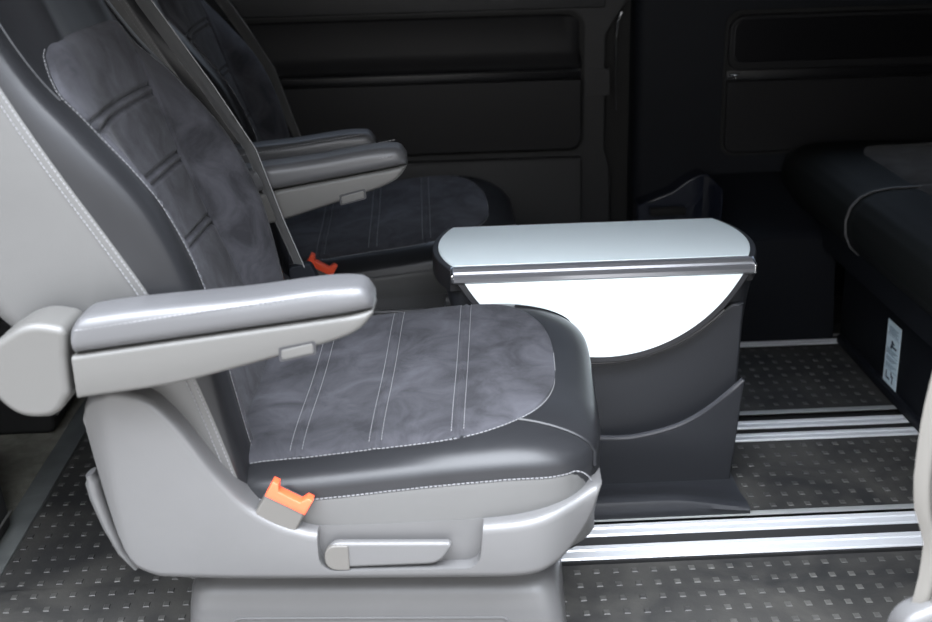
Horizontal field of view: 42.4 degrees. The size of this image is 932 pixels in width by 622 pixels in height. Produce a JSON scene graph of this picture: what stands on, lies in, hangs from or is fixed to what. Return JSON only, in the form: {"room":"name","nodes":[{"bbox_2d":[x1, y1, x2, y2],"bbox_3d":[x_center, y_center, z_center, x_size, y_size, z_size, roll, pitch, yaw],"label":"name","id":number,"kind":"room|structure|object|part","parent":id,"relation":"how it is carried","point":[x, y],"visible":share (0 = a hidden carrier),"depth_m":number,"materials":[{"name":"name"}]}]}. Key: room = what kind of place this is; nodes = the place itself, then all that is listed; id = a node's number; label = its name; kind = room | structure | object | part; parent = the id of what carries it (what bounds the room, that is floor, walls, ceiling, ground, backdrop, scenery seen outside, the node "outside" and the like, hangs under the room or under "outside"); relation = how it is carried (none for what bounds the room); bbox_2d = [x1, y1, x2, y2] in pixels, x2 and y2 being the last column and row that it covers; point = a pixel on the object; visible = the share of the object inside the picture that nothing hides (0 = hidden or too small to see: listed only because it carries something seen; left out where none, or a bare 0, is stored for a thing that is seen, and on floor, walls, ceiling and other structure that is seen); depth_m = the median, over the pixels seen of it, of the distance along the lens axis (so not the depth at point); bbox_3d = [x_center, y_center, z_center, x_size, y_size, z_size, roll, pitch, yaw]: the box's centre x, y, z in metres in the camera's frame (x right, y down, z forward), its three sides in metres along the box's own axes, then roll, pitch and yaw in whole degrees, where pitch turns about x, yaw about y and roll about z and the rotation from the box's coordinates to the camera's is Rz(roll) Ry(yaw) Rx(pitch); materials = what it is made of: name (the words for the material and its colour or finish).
{"room":"vehicle interior","nodes":[
{"label":"vehicle interior","id":0,"kind":"room"},
{"bbox_2d":[0,396,85,517],"bbox_3d":[-1.546,0.362,2.350,1.415,0.034,1.810,-2,20,-2],"label":"floor","id":1,"kind":"structure","parent":0,"point":[22,456],"depth_m":2.44,"materials":[{"name":"carpet"}]},
{"bbox_2d":[0,486,11,539],"bbox_3d":[-1.094,0.032,1.749,0.565,0.974,0.550,-2,20,-2],"label":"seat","id":2,"kind":"object","parent":1,"relation":"on","point":[4,515],"visible":1,"depth_m":2.12,"materials":[{"name":"black"}]},
{"bbox_3d":[-0.802,0.440,1.909,0.005,0.005,0.490,-2,20,-2],"label":"trim","id":3,"kind":"part","parent":2,"relation":"part of","materials":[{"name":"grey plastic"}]},
{"bbox_2d":[0,319,76,434],"bbox_3d":[-1.162,-0.283,2.617,0.565,0.974,0.600,-2,20,-2],"label":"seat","id":4,"kind":"object","parent":1,"relation":"on","point":[11,421],"visible":0.1,"depth_m":2.52,"materials":[{"name":"black"}]},
{"bbox_2d":[0,296,921,621],"bbox_3d":[0.676,0.273,2.411,2.935,0.043,1.810,-2,20,-2],"label":"floor","id":5,"kind":"structure","parent":0,"point":[66,567],"depth_m":1.99,"materials":[{"name":"rubber"}]},
{"bbox_2d":[0,397,87,577],"bbox_3d":[-0.815,0.325,2.368,0.046,0.033,1.810,-2,20,-2],"label":"trim","id":6,"kind":"structure","parent":5,"relation":"on","point":[38,492],"depth_m":2.28,"materials":[{"name":"grey plastic"}]},
{"bbox_2d":[0,0,601,621],"bbox_3d":[-0.359,-0.149,1.767,1.102,1.250,0.705,-1,20,2],"label":"seat","id":7,"kind":"object","parent":5,"relation":"on","point":[294,451],"visible":1,"depth_m":1.62,"materials":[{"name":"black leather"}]},
{"bbox_3d":[-0.483,0.285,1.644,0.060,0.148,0.028,-1,20,2],"label":"recline lever","id":8,"kind":"part","parent":7,"relation":"part of","materials":[{"name":"grey plastic"}]},
{"bbox_3d":[-0.606,-0.286,1.725,0.615,0.950,0.530,-1,20,2],"label":"backrest","id":9,"kind":"part","parent":7,"relation":"part of","materials":[{"name":"grey fabric"}]},
{"bbox_3d":[-0.297,0.045,1.501,0.374,0.108,0.070,-1,20,2],"label":"armrest","id":10,"kind":"part","parent":7,"relation":"part of","materials":[{"name":"grey plastic"}]},
{"bbox_3d":[-0.285,-0.195,2.083,0.372,0.120,0.070,-1,20,2],"label":"armrest","id":11,"kind":"part","parent":7,"relation":"part of","materials":[{"name":"grey plastic"}]},
{"bbox_3d":[-0.157,0.216,1.624,0.680,0.286,0.099,-1,20,2],"label":"panel","id":12,"kind":"part","parent":7,"relation":"part of","materials":[{"name":"grey plastic"}]},
{"bbox_3d":[-0.104,0.327,1.621,0.171,0.039,0.014,-1,20,2],"label":"seat lever","id":13,"kind":"part","parent":7,"relation":"part of","materials":[{"name":"grey plastic"}]},
{"bbox_2d":[247,304,600,549],"bbox_3d":[-0.079,0.162,1.859,0.558,0.209,0.530,-1,20,2],"label":"cushion","id":14,"kind":"object","parent":7,"relation":"on","point":[439,423],"depth_m":1.67,"materials":[{"name":"grey fabric"}]},
{"bbox_2d":[302,474,593,545],"bbox_3d":[-0.086,0.270,1.664,0.532,0.120,0.095,-1,20,2],"label":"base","id":15,"kind":"object","parent":7,"relation":"on","point":[453,508],"depth_m":1.61,"materials":[{"name":"grey plastic"}]},
{"bbox_2d":[109,0,515,315],"bbox_3d":[-0.444,-0.443,2.582,1.102,1.250,0.640,-2,20,-2],"label":"seat","id":16,"kind":"object","parent":5,"relation":"on","point":[387,237],"visible":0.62,"depth_m":2.56,"materials":[{"name":"grey fabric"}]},
{"bbox_3d":[-0.692,-0.586,2.553,0.615,0.950,0.530,-2,20,-2],"label":"backrest","id":17,"kind":"part","parent":16,"relation":"part of","materials":[{"name":"grey fabric"}]},
{"bbox_3d":[-0.225,-0.095,2.482,0.680,0.286,0.099,-2,20,-2],"label":"panel","id":18,"kind":"part","parent":16,"relation":"part of","materials":[{"name":"grey plastic"}]},
{"bbox_3d":[-0.169,0.015,2.482,0.171,0.039,0.014,-2,20,-2],"label":"seat lever","id":19,"kind":"part","parent":16,"relation":"part of","materials":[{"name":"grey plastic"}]},
{"bbox_2d":[289,176,515,278],"bbox_3d":[-0.164,-0.150,2.721,0.558,0.209,0.530,-2,20,-2],"label":"cushion","id":20,"kind":"object","parent":16,"relation":"on","point":[391,233],"depth_m":2.62,"materials":[{"name":"grey fabric"}]},
{"bbox_2d":[370,271,446,298],"bbox_3d":[-0.156,-0.042,2.526,0.532,0.120,0.095,-2,20,-2],"label":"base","id":21,"kind":"object","parent":16,"relation":"on","point":[388,284],"depth_m":2.47,"materials":[{"name":"grey plastic"}]},
{"bbox_2d":[432,218,756,519],"bbox_3d":[0.241,0.093,2.244,0.592,0.437,0.427,-2,20,-2],"label":"folding table","id":22,"kind":"object","parent":5,"relation":"on","point":[658,306],"visible":0.7,"depth_m":2.15,"materials":[{"name":"grey plastic"}]},
{"bbox_3d":[0.242,0.012,2.103,0.484,0.142,0.019,-2,20,-2],"label":"flap panel","id":23,"kind":"part","parent":22,"relation":"part of","materials":[{"name":"white plastic"}]},
{"bbox_3d":[0.245,0.149,2.196,0.508,0.340,0.035,-2,20,-2],"label":"panel","id":24,"kind":"part","parent":22,"relation":"part of","materials":[{"name":"black plastic"}]},
{"bbox_2d":[561,504,922,565],"bbox_3d":[0.608,0.389,2.080,1.900,0.034,0.146,-2,20,-2],"label":"rail","id":25,"kind":"object","parent":5,"relation":"on","point":[879,531],"visible":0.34,"depth_m":2.07,"materials":[{"name":"silver metal"}]},
{"bbox_2d":[740,334,838,348],"bbox_3d":[0.573,0.092,2.898,1.900,0.034,0.068,-2,20,-2],"label":"rail","id":26,"kind":"object","parent":5,"relation":"on","point":[833,341],"visible":0.02,"depth_m":2.87,"materials":[{"name":"silver metal"}]},
{"bbox_2d":[735,405,918,443],"bbox_3d":[0.591,0.249,2.467,1.900,0.034,0.148,-2,20,-2],"label":"rail","id":27,"kind":"object","parent":5,"relation":"on","point":[871,424],"visible":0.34,"depth_m":2.46,"materials":[{"name":"silver metal"}]},
{"bbox_2d":[782,139,931,431],"bbox_3d":[1.383,-0.312,2.332,1.157,1.070,1.385,-2,20,-2],"label":"seat","id":28,"kind":"object","parent":5,"relation":"on","point":[871,200],"visible":1,"depth_m":2.56,"materials":[{"name":"black leather"}]},
{"bbox_2d":[782,139,931,315],"bbox_3d":[1.296,-0.142,2.395,0.966,0.151,1.375,-2,20,-2],"label":"cushion","id":29,"kind":"object","parent":28,"relation":"on","point":[872,199],"depth_m":2.56,"materials":[{"name":"black leather"}]},
{"bbox_2d":[820,221,931,347],"bbox_3d":[1.269,-0.007,2.313,0.835,0.075,1.130,-2,20,-2],"label":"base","id":30,"kind":"object","parent":28,"relation":"on","point":[914,316],"depth_m":2.47,"materials":[{"name":"black plastic"}]},
{"bbox_2d":[604,0,931,295],"bbox_3d":[-0.103,-0.476,3.040,4.600,1.580,0.136,-2,20,-2],"label":"wall","id":31,"kind":"structure","parent":0,"point":[710,86],"depth_m":2.98,"materials":[{"name":"black plastic"}]},
{"bbox_2d":[205,0,626,224],"bbox_3d":[-0.343,-0.413,3.048,1.516,0.930,0.066,-2,20,-2],"label":"door","id":32,"kind":"structure","parent":31,"relation":"in","point":[509,95],"depth_m":2.98,"materials":[{"name":"grey plastic"}]},
{"bbox_3d":[-0.386,-0.781,2.907,1.451,0.141,0.036,-2,20,-2],"label":"trim","id":33,"kind":"part","parent":32,"relation":"part of","materials":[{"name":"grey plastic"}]},
{"bbox_3d":[-0.398,-0.172,3.125,1.393,0.426,0.042,-2,20,-2],"label":"trim","id":34,"kind":"part","parent":32,"relation":"part of","materials":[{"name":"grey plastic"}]},
{"bbox_3d":[0.330,-0.575,3.015,0.062,0.067,0.009,-2,20,-2],"label":"plate","id":35,"kind":"part","parent":32,"relation":"part of","materials":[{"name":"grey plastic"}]},
{"bbox_2d":[633,169,834,341],"bbox_3d":[0.656,-0.135,2.983,0.442,0.398,0.315,-2,20,-2],"label":"trim","id":36,"kind":"structure","parent":31,"relation":"attached to","point":[790,296],"depth_m":2.89,"materials":[{"name":"black plastic"}]},
{"bbox_3d":[1.414,-0.134,1.341,1.590,1.500,0.100,-2,20,-2],"label":"wall","id":37,"kind":"structure","parent":0,"visible":0},
{"bbox_2d":[887,376,931,621],"bbox_3d":[0.632,-0.075,1.343,0.281,1.550,0.155,-2,20,-2],"label":"trim","id":38,"kind":"structure","parent":37,"relation":"attached to","point":[918,607],"depth_m":1.40,"materials":[{"name":"grey paint"}]}
]}

